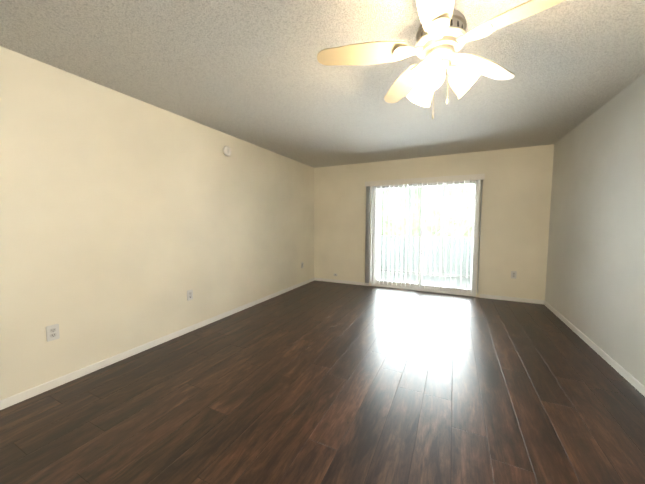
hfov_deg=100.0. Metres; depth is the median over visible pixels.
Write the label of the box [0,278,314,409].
baseboard
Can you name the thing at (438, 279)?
floor
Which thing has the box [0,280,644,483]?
floor
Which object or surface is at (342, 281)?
baseboard
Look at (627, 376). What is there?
baseboard
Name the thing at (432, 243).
railing
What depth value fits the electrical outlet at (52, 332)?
2.07 m
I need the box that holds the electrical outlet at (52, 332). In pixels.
[46,324,59,341]
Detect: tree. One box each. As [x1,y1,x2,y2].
[378,183,473,236]
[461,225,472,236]
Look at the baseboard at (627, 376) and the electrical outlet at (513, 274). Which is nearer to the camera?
the baseboard at (627, 376)
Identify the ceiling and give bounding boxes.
[0,0,644,167]
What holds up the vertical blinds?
attached to the wall at (516, 203)
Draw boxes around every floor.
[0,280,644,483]
[377,271,469,288]
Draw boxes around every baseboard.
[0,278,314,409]
[314,277,368,285]
[480,294,543,303]
[544,300,644,396]
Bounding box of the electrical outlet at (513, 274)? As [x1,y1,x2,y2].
[511,271,516,278]
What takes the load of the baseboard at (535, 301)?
attached to the wall at (516, 203)
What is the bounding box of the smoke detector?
[223,146,230,155]
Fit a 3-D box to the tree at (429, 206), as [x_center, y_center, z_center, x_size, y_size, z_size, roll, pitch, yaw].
[4.049,-0.497,9.776,4.629,6.133,5.040,2,5,26]
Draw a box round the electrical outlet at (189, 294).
[187,290,192,300]
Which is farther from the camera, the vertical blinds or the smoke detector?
the vertical blinds
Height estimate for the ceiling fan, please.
0.643 m
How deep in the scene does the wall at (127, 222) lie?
2.46 m
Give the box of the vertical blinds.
[365,174,484,292]
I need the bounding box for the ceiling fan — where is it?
[317,0,564,119]
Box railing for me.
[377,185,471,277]
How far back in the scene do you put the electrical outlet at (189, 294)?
3.14 m
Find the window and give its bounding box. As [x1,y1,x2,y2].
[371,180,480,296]
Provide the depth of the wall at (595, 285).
2.61 m
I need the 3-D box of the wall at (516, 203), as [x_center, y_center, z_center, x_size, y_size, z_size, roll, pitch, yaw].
[1.677,-0.314,5.090,4.370,2.440,0.160,2,5,26]
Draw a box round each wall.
[0,46,313,399]
[314,144,553,299]
[545,73,644,385]

